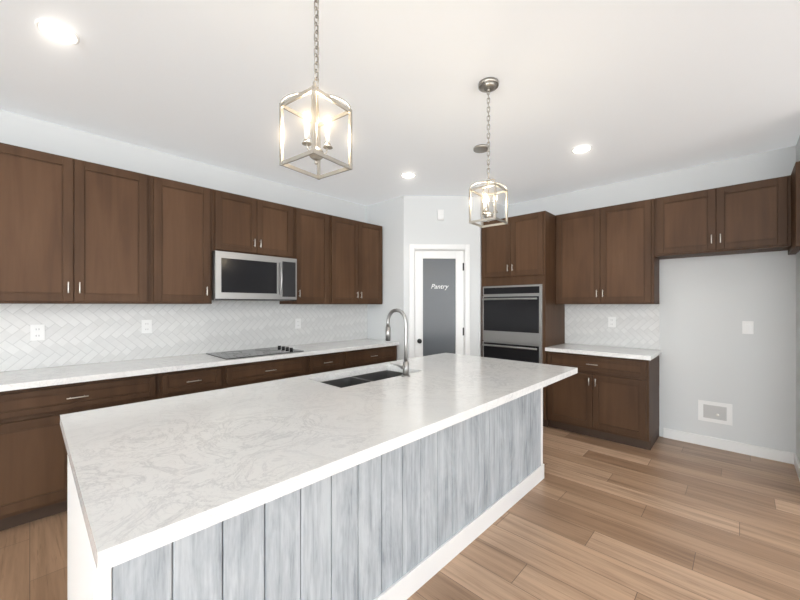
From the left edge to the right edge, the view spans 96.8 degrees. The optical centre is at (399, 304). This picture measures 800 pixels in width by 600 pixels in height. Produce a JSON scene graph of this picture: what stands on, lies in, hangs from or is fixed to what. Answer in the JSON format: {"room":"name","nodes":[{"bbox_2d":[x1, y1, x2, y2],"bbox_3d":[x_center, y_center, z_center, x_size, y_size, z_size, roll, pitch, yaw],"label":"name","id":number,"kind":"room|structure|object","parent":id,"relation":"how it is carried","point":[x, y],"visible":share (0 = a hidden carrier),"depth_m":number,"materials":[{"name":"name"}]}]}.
{"room":"kitchen","nodes":[
{"label":"kitchen","id":0,"kind":"room"},
{"bbox_2d":[0,110,366,371],"bbox_3d":[-3.371,0.000,2.048,0.100,2.780,8.490,0,0,44],"label":"wall","id":1,"kind":"structure","parent":0,"point":[31,133],"depth_m":3.19,"materials":[{"name":"paint"}]},
{"bbox_2d":[0,142,151,303],"bbox_3d":[-2.467,-0.535,2.670,0.338,1.050,0.919,0,0,44],"label":"upper cabinet","id":2,"kind":"object","parent":1,"relation":"attached to","point":[74,231],"depth_m":2.54,"materials":[{"name":"brown wood"}]},
{"bbox_2d":[0,301,366,371],"bbox_3d":[-2.001,0.215,3.393,0.012,0.518,4.448,0,0,44],"label":"tile backsplash","id":3,"kind":"structure","parent":1,"relation":"attached to","point":[78,334],"depth_m":3.21,"materials":[{"name":"white tile"}]},
{"bbox_2d":[30,324,44,340],"bbox_3d":[-2.703,0.205,2.647,0.008,0.118,0.075,0,0,44],"label":"electrical outlet","id":4,"kind":"object","parent":3,"relation":"attached to","point":[37,332],"visible":1,"depth_m":2.65,"materials":[{"name":"white plastic"}]},
{"bbox_2d":[142,320,151,332],"bbox_3d":[-2.236,0.190,3.135,0.008,0.118,0.075,0,0,44],"label":"electrical outlet","id":5,"kind":"object","parent":3,"relation":"attached to","point":[146,326],"visible":1,"depth_m":3.13,"materials":[{"name":"white plastic"}]},
{"bbox_2d":[295,318,300,328],"bbox_3d":[-1.208,0.220,4.206,0.008,0.118,0.075,0,0,44],"label":"electrical outlet","id":6,"kind":"object","parent":3,"relation":"attached to","point":[297,323],"visible":1,"depth_m":4.20,"materials":[{"name":"white plastic"}]},
{"bbox_2d":[152,176,215,303],"bbox_3d":[-1.987,-0.535,3.172,0.338,1.050,0.470,0,0,44],"label":"upper cabinet","id":7,"kind":"object","parent":1,"relation":"attached to","point":[183,214],"depth_m":3.06,"materials":[{"name":"brown wood"}]},
{"bbox_2d":[212,250,296,300],"bbox_3d":[-1.502,-0.268,3.601,0.443,0.445,0.811,0,0,44],"label":"microwave","id":8,"kind":"object","parent":1,"relation":"attached to","point":[242,277],"visible":0.96,"depth_m":3.44,"materials":[{"name":"silver metal"}]},
{"bbox_2d":[216,190,295,258],"bbox_3d":[-1.540,-0.778,3.637,0.338,0.565,0.819,0,0,44],"label":"upper cabinet","id":9,"kind":"object","parent":1,"relation":"attached to","point":[244,224],"depth_m":3.50,"materials":[{"name":"brown wood"}]},
{"bbox_2d":[280,207,331,303],"bbox_3d":[-1.097,-0.535,4.100,0.338,1.050,0.460,0,0,44],"label":"upper cabinet","id":10,"kind":"object","parent":1,"relation":"attached to","point":[313,229],"depth_m":3.99,"materials":[{"name":"brown wood"}]},
{"bbox_2d":[332,215,381,303],"bbox_3d":[-0.640,-0.535,4.575,0.338,1.050,0.858,0,0,44],"label":"upper cabinet","id":11,"kind":"object","parent":1,"relation":"attached to","point":[356,245],"depth_m":4.43,"materials":[{"name":"brown wood"}]},
{"bbox_2d":[367,196,403,359],"bbox_3d":[-0.175,0.000,4.795,0.710,2.780,0.100,0,0,44],"label":"wall","id":12,"kind":"structure","parent":0,"point":[388,216],"depth_m":4.68,"materials":[{"name":"paint"}]},
{"bbox_2d":[0,426,799,599],"bbox_3d":[-0.059,1.420,-0.206,8.000,0.060,9.820,0,0,44],"label":"floor","id":13,"kind":"structure","parent":0,"point":[594,518],"depth_m":2.12,"materials":[{"name":"brown wood"}]},
{"bbox_2d":[0,373,159,530],"bbox_3d":[-2.370,0.953,2.577,0.608,0.876,0.920,0,0,44],"label":"base cabinet","id":14,"kind":"object","parent":13,"relation":"on","point":[33,468],"depth_m":2.26,"materials":[{"name":"brown wood"}]},
{"bbox_2d":[0,339,398,391],"bbox_3d":[-1.776,0.480,3.178,0.633,0.070,4.448,0,0,44],"label":"countertop","id":15,"kind":"structure","parent":14,"relation":"on","point":[29,378],"depth_m":2.86,"materials":[{"name":"white stone"}]},
{"bbox_2d":[205,345,303,359],"bbox_3d":[-1.432,0.460,3.535,0.510,0.030,0.760,0,0,44],"label":"cooktop","id":16,"kind":"object","parent":15,"relation":"in","point":[238,354],"depth_m":3.49,"materials":[{"name":"black glass"}]},
{"bbox_2d":[160,365,227,398],"bbox_3d":[-1.889,0.953,3.079,0.608,0.876,0.470,0,0,44],"label":"base cabinet","id":17,"kind":"object","parent":13,"relation":"on","point":[184,382],"depth_m":2.87,"materials":[{"name":"brown wood"}]},
{"bbox_2d":[228,355,311,387],"bbox_3d":[-1.442,0.953,3.544,0.608,0.876,0.820,0,0,44],"label":"base cabinet","id":18,"kind":"object","parent":13,"relation":"on","point":[242,374],"depth_m":3.33,"materials":[{"name":"brown wood"}]},
{"bbox_2d":[62,388,543,599],"bbox_3d":[-0.139,0.953,2.184,0.955,0.875,2.760,0,0,44],"label":"kitchen island","id":19,"kind":"object","parent":13,"relation":"on","point":[405,478],"depth_m":1.49,"materials":[{"name":"white wood"}]},
{"bbox_2d":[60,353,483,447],"bbox_3d":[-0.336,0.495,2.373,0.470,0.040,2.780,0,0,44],"label":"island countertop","id":20,"kind":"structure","parent":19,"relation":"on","point":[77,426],"depth_m":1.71,"materials":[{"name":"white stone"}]},
{"bbox_2d":[320,368,399,387],"bbox_3d":[-0.219,0.612,2.427,0.375,0.218,0.730,0,0,44],"label":"sink","id":21,"kind":"object","parent":20,"relation":"in","point":[381,373],"depth_m":2.57,"materials":[{"name":"black metal"}]},
{"bbox_2d":[68,357,577,575],"bbox_3d":[0.108,0.495,1.947,0.760,0.040,2.780,0,0,44],"label":"island countertop","id":22,"kind":"structure","parent":19,"relation":"on","point":[143,491],"depth_m":1.18,"materials":[{"name":"white stone"}]},
{"bbox_2d":[312,351,347,373],"bbox_3d":[-0.999,0.953,4.006,0.608,0.876,0.460,0,0,44],"label":"base cabinet","id":23,"kind":"object","parent":13,"relation":"on","point":[321,363],"depth_m":3.83,"materials":[{"name":"brown wood"}]},
{"bbox_2d":[348,345,396,367],"bbox_3d":[-0.543,0.953,4.482,0.608,0.876,0.858,0,0,44],"label":"base cabinet","id":24,"kind":"object","parent":13,"relation":"on","point":[363,357],"depth_m":4.26,"materials":[{"name":"brown wood"}]},
{"bbox_2d":[481,211,564,426],"bbox_3d":[1.518,0.165,4.456,0.817,2.450,0.702,0,0,44],"label":"tall cabinet","id":25,"kind":"object","parent":13,"relation":"on","point":[522,315],"visible":0.69,"depth_m":4.18,"materials":[{"name":"brown wood"}]},
{"bbox_2d":[547,351,658,449],"bbox_3d":[2.183,0.953,3.864,0.958,0.875,0.636,0,0,44],"label":"base cabinet","id":26,"kind":"object","parent":13,"relation":"on","point":[614,399],"visible":0.94,"depth_m":3.59,"materials":[{"name":"brown wood"}]},
{"bbox_2d":[545,343,661,359],"bbox_3d":[2.191,0.495,3.858,0.978,0.040,0.633,0,0,44],"label":"countertop","id":27,"kind":"structure","parent":26,"relation":"on","point":[629,353],"depth_m":3.71,"materials":[{"name":"white stone"}]},
{"bbox_2d":[0,0,799,205],"bbox_3d":[-0.059,-1.440,-0.206,8.000,0.100,9.820,0,0,44],"label":"ceiling","id":28,"kind":"structure","parent":0,"point":[626,90],"depth_m":2.24,"materials":[{"name":"paint"}]},
{"bbox_2d":[35,18,79,44],"bbox_3d":[-1.735,-1.386,1.802,0.166,0.018,0.166,0,0,44],"label":"recessed light","id":29,"kind":"object","parent":28,"relation":"in","point":[57,31],"visible":1,"depth_m":1.80,"materials":[{"name":"white"}]},
{"bbox_2d":[279,0,351,179],"bbox_3d":[-0.295,-0.937,1.253,0.178,0.904,0.178,0,0,36],"label":"pendant lantern","id":30,"kind":"object","parent":28,"relation":"hanging from","point":[315,152],"visible":1,"depth_m":1.24,"materials":[{"name":"grey metal"}]},
{"bbox_2d":[401,172,415,178],"bbox_3d":[0.090,-1.386,3.793,0.166,0.018,0.166,0,0,44],"label":"recessed light","id":31,"kind":"object","parent":28,"relation":"in","point":[407,175],"visible":1,"depth_m":3.80,"materials":[{"name":"white"}]},
{"bbox_2d":[473,144,489,152],"bbox_3d":[0.719,-1.380,3.134,0.140,0.019,0.140,0,0,44],"label":"smoke detector","id":32,"kind":"object","parent":28,"relation":"attached to","point":[481,148],"depth_m":3.11,"materials":[{"name":"grey metal"}]},
{"bbox_2d":[469,77,507,227],"bbox_3d":[0.555,-0.950,2.225,0.178,0.880,0.178,0,0,40],"label":"pendant lantern","id":33,"kind":"object","parent":28,"relation":"hanging from","point":[487,85],"visible":1,"depth_m":2.22,"materials":[{"name":"grey metal"}]},
{"bbox_2d":[571,145,591,153],"bbox_3d":[1.617,-1.386,3.160,0.166,0.018,0.166,0,0,44],"label":"recessed light","id":34,"kind":"object","parent":28,"relation":"in","point":[580,149],"visible":1,"depth_m":3.16,"materials":[{"name":"white"}]},
{"bbox_2d":[404,196,479,358],"bbox_3d":[0.534,0.000,4.574,0.976,2.780,0.100,0,0,-1],"label":"wall","id":35,"kind":"structure","parent":0,"point":[423,224],"depth_m":4.53,"materials":[{"name":"paint"}]},
{"bbox_2d":[409,244,469,358],"bbox_3d":[0.503,0.309,4.564,0.774,2.162,0.115,0,0,-1],"label":"door frame","id":36,"kind":"structure","parent":35,"relation":"attached to","point":[412,247],"depth_m":4.51,"materials":[{"name":"white wood"}]},
{"bbox_2d":[415,250,463,357],"bbox_3d":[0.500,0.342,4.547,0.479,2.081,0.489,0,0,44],"label":"pantry door","id":37,"kind":"structure","parent":35,"relation":"in","point":[439,321],"depth_m":4.55,"materials":[{"name":"white glass"}]},
{"bbox_2d":[437,210,443,219],"bbox_3d":[0.517,-1.145,4.512,0.080,0.130,0.022,0,0,-1],"label":"door chime","id":38,"kind":"object","parent":35,"relation":"attached to","point":[440,214],"visible":1,"depth_m":4.50,"materials":[{"name":"white plastic"}]},
{"bbox_2d":[480,197,503,356],"bbox_3d":[1.208,0.000,4.799,0.100,2.780,0.640,0,0,44],"label":"wall","id":39,"kind":"structure","parent":0,"point":[500,213],"depth_m":4.67,"materials":[{"name":"paint"}]},
{"bbox_2d":[504,146,795,452],"bbox_3d":[3.304,0.000,3.301,8.000,2.780,0.100,0,0,44],"label":"wall","id":40,"kind":"structure","parent":0,"point":[708,305],"depth_m":3.41,"materials":[{"name":"paint"}]},
{"bbox_2d":[556,199,658,303],"bbox_3d":[2.276,-0.535,3.962,0.958,1.050,0.366,0,0,44],"label":"upper cabinet","id":41,"kind":"object","parent":40,"relation":"attached to","point":[604,255],"visible":1,"depth_m":3.80,"materials":[{"name":"brown wood"}]},
{"bbox_2d":[565,304,658,349],"bbox_3d":[2.400,0.233,4.090,0.958,0.483,0.012,0,0,44],"label":"tile backsplash","id":42,"kind":"structure","parent":40,"relation":"attached to","point":[637,325],"depth_m":4.04,"materials":[{"name":"white tile"}]},
{"bbox_2d":[608,317,615,326],"bbox_3d":[2.421,0.195,4.056,0.075,0.118,0.008,0,0,44],"label":"electrical outlet","id":43,"kind":"object","parent":42,"relation":"attached to","point":[611,321],"visible":1,"depth_m":4.05,"materials":[{"name":"white plastic"}]},
{"bbox_2d":[698,400,731,425],"bbox_3d":[3.057,1.045,3.448,0.250,0.200,0.030,0,0,44],"label":"outlet box","id":44,"kind":"object","parent":40,"relation":"attached to","point":[714,412],"visible":1,"depth_m":3.45,"materials":[{"name":"white plastic"}]},
{"bbox_2d":[654,161,799,259],"bbox_3d":[2.885,-0.760,3.204,0.966,0.640,0.618,0,0,44],"label":"upper cabinet","id":45,"kind":"object","parent":40,"relation":"attached to","point":[756,216],"visible":1,"depth_m":3.14,"materials":[{"name":"brown wood"}]},
{"bbox_2d":[663,428,791,463],"bbox_3d":[3.106,1.340,3.410,0.935,0.100,0.017,0,0,44],"label":"baseboard","id":46,"kind":"structure","parent":40,"relation":"attached to","point":[756,451],"depth_m":3.37,"materials":[{"name":"white wood"}]},
{"bbox_2d":[742,321,753,333],"bbox_3d":[3.230,0.210,3.296,0.075,0.118,0.011,0,0,44],"label":"light switch","id":47,"kind":"object","parent":40,"relation":"attached to","point":[747,327],"visible":1,"depth_m":3.29,"materials":[{"name":"white plastic"}]},
{"bbox_2d":[796,136,799,461],"bbox_3d":[3.203,0.000,2.748,0.120,2.780,0.840,0,0,44],"label":"wall","id":48,"kind":"structure","parent":0,"point":[798,337],"depth_m":2.96,"materials":[{"name":"paint"}]},
{"bbox_2d":[792,452,799,480],"bbox_3d":[3.150,1.340,2.775,0.034,0.100,0.834,0,0,44],"label":"baseboard","id":49,"kind":"structure","parent":48,"relation":"attached to","point":[795,461],"depth_m":2.95,"materials":[{"name":"white wood"}]}
]}

